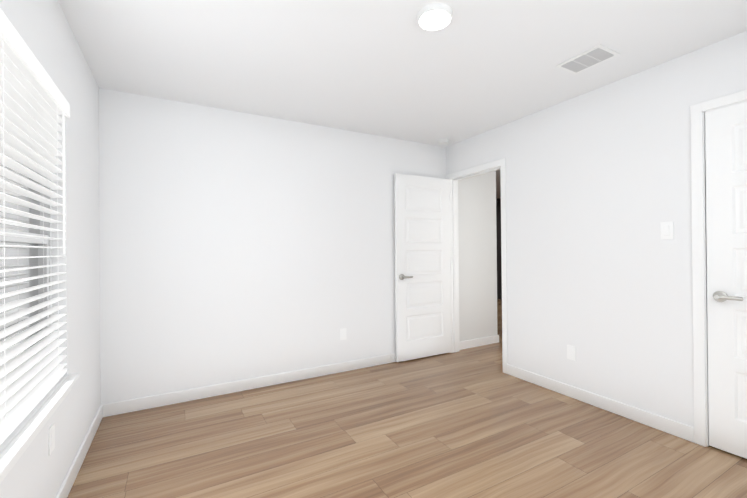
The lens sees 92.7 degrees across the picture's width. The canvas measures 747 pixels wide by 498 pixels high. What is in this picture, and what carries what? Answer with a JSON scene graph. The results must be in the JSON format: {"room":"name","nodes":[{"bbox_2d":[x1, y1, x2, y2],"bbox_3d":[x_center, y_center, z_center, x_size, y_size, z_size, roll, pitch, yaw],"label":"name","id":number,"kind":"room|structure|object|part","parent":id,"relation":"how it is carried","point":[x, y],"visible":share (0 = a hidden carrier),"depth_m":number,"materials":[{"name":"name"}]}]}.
{"room":"empty bedroom","nodes":[
{"label":"empty bedroom","id":0,"kind":"room"},
{"bbox_2d":[0,0,100,497],"bbox_3d":[-1.163,0.011,0.917,0.160,2.440,3.850,0,0,-29],"label":"wall","id":1,"kind":"structure","parent":0,"point":[43,30],"depth_m":1.92,"materials":[{"name":"white paint"}]},
{"bbox_2d":[0,139,51,372],"bbox_3d":[-1.291,-0.042,1.120,0.073,1.423,1.530,0,0,-29],"label":"window","id":2,"kind":"structure","parent":1,"relation":"in","point":[18,262],"depth_m":1.57,"materials":[{"name":"clear glass"}]},
{"bbox_2d":[0,9,69,444],"bbox_3d":[-1.225,-0.064,1.157,0.070,1.376,1.524,0,0,-29],"label":"window blinds","id":3,"kind":"object","parent":2,"relation":"attached to","point":[34,103],"visible":1,"depth_m":1.41,"materials":[{"name":"white plastic"}]},
{"bbox_2d":[0,373,79,483],"bbox_3d":[-1.209,0.689,1.160,0.103,0.081,1.600,0,0,-29],"label":"window sill","id":4,"kind":"structure","parent":1,"relation":"attached to","point":[16,443],"depth_m":1.33,"materials":[{"name":"white paint"}]},
{"bbox_2d":[48,423,54,455],"bbox_3d":[-1.434,0.846,1.589,0.008,0.115,0.070,0,0,-29],"label":"electrical outlet","id":5,"kind":"object","parent":1,"relation":"attached to","point":[51,438],"visible":1,"depth_m":1.58,"materials":[{"name":"white plastic"}]},
{"bbox_2d":[55,404,106,497],"bbox_3d":[-1.078,1.183,0.954,0.018,0.095,3.858,0,0,-29],"label":"baseboard","id":6,"kind":"structure","parent":1,"relation":"attached to","point":[68,482],"depth_m":2.03,"materials":[{"name":"white paint"}]},
{"bbox_2d":[99,88,496,403],"bbox_3d":[-0.308,0.013,3.662,4.320,2.440,0.120,0,0,-29],"label":"wall","id":7,"kind":"structure","parent":0,"point":[235,246],"depth_m":3.15,"materials":[{"name":"white paint"}]},
{"bbox_2d":[101,353,395,416],"bbox_3d":[-0.552,1.187,3.443,3.294,0.095,0.018,0,0,-29],"label":"baseboard","id":8,"kind":"structure","parent":7,"relation":"attached to","point":[126,406],"depth_m":3.09,"materials":[{"name":"white paint"}]},
{"bbox_2d":[340,328,346,339],"bbox_3d":[-0.304,0.857,3.584,0.070,0.115,0.008,0,0,-29],"label":"electrical outlet","id":9,"kind":"object","parent":7,"relation":"attached to","point":[343,336],"visible":1,"depth_m":3.58,"materials":[{"name":"white plastic"}]},
{"bbox_2d":[459,335,498,349],"bbox_3d":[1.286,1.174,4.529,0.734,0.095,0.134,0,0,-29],"label":"baseboard","id":10,"kind":"structure","parent":7,"relation":"attached to","point":[466,344],"depth_m":4.47,"materials":[{"name":"white paint"}]},
{"bbox_2d":[58,0,746,198],"bbox_3d":[1.846,-1.271,5.371,9.760,0.100,9.400,0,0,-29],"label":"ceiling","id":11,"kind":"structure","parent":0,"point":[389,68],"depth_m":2.20,"materials":[{"name":"white paint"}]},
{"bbox_2d":[417,3,452,30],"bbox_3d":[0.320,-1.203,1.858,0.184,0.031,0.184,0,0,-29],"label":"light","id":12,"kind":"object","parent":11,"relation":"attached to","point":[435,20],"depth_m":1.83,"materials":[{"name":"white plastic"}]},
{"bbox_3d":[0.320,-1.205,1.858,0.184,0.028,0.184,0,0,-29],"label":"disk light fixture","id":13,"kind":"part","parent":12,"relation":"part of","materials":[{"name":"white plastic"}]},
{"bbox_2d":[555,44,619,73],"bbox_3d":[1.383,-1.222,2.311,0.220,0.010,0.290,0,0,-29],"label":"ceiling vent","id":14,"kind":"object","parent":11,"relation":"in","point":[598,54],"depth_m":2.29,"materials":[{"name":"white metal"}]},
{"bbox_3d":[1.383,-1.224,2.311,0.220,0.006,0.290,0,0,-29],"label":"air vent register","id":15,"kind":"part","parent":14,"relation":"part of","materials":[{"name":"white metal"}]},
{"bbox_2d":[67,299,746,497],"bbox_3d":[1.868,1.269,5.363,9.760,0.100,9.400,0,0,-29],"label":"floor","id":16,"kind":"structure","parent":0,"point":[455,425],"depth_m":2.21,"materials":[{"name":"wood"}]},
{"bbox_2d":[496,198,501,298],"bbox_3d":[3.082,-0.001,8.658,3.200,2.440,0.100,-1,0,21],"label":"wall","id":17,"kind":"structure","parent":0,"point":[498,232],"depth_m":8.62,"materials":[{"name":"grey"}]},
{"bbox_2d":[446,31,746,426],"bbox_3d":[1.862,-0.010,2.596,0.120,2.440,3.850,0,0,-29],"label":"wall","id":18,"kind":"structure","parent":0,"point":[598,191],"depth_m":2.65,"materials":[{"name":"white paint"}]},
{"bbox_2d":[394,173,451,361],"bbox_3d":[0.586,0.199,3.999,0.756,2.030,0.095,0,0,-29],"label":"entry door","id":19,"kind":"structure","parent":18,"relation":"in","point":[422,258],"depth_m":3.99,"materials":[{"name":"white paint"}]},
{"bbox_3d":[0.354,0.302,3.849,0.145,0.066,0.060,0,0,-29],"label":"entry door handle","id":20,"kind":"part","parent":19,"relation":"part of","materials":[{"name":"silver metal"}]},
{"bbox_2d":[446,158,507,373],"bbox_3d":[1.143,0.167,3.894,0.146,2.107,0.879,0,0,-29],"label":"trim","id":21,"kind":"structure","parent":18,"relation":"attached to","point":[455,177],"depth_m":4.03,"materials":[{"name":"white paint"}]},
{"bbox_2d":[567,345,575,360],"bbox_3d":[1.617,0.849,2.917,0.008,0.115,0.070,0,0,-29],"label":"electrical outlet","id":22,"kind":"object","parent":18,"relation":"attached to","point":[571,353],"visible":1,"depth_m":2.91,"materials":[{"name":"white plastic"}]},
{"bbox_2d":[507,364,693,441],"bbox_3d":[1.654,1.165,2.849,0.014,0.095,1.431,0,0,-29],"label":"baseboard","id":23,"kind":"structure","parent":18,"relation":"attached to","point":[670,426],"depth_m":2.64,"materials":[{"name":"white paint"}]},
{"bbox_2d":[660,221,673,238],"bbox_3d":[1.927,-0.121,2.341,0.014,0.115,0.070,0,0,-29],"label":"light switch","id":24,"kind":"object","parent":18,"relation":"attached to","point":[667,230],"visible":1,"depth_m":2.34,"materials":[{"name":"white plastic"}]},
{"bbox_2d":[690,90,746,446],"bbox_3d":[2.265,0.151,1.874,0.146,2.107,0.880,0,0,-29],"label":"trim","id":25,"kind":"structure","parent":18,"relation":"attached to","point":[699,279],"depth_m":2.19,"materials":[{"name":"white paint"}]},
{"bbox_2d":[705,102,746,458],"bbox_3d":[2.231,0.178,1.855,0.035,2.030,0.750,0,0,-29],"label":"closet door","id":26,"kind":"structure","parent":18,"relation":"in","point":[726,177],"depth_m":2.09,"materials":[{"name":"white paint"}]},
{"bbox_2d":[713,291,742,301],"bbox_3d":[2.057,0.282,2.070,0.060,0.066,0.145,0,0,-29],"label":"door handle","id":27,"kind":"object","parent":26,"relation":"attached to","point":[720,296],"visible":1,"depth_m":2.09,"materials":[{"name":"grey metal"}]}
]}

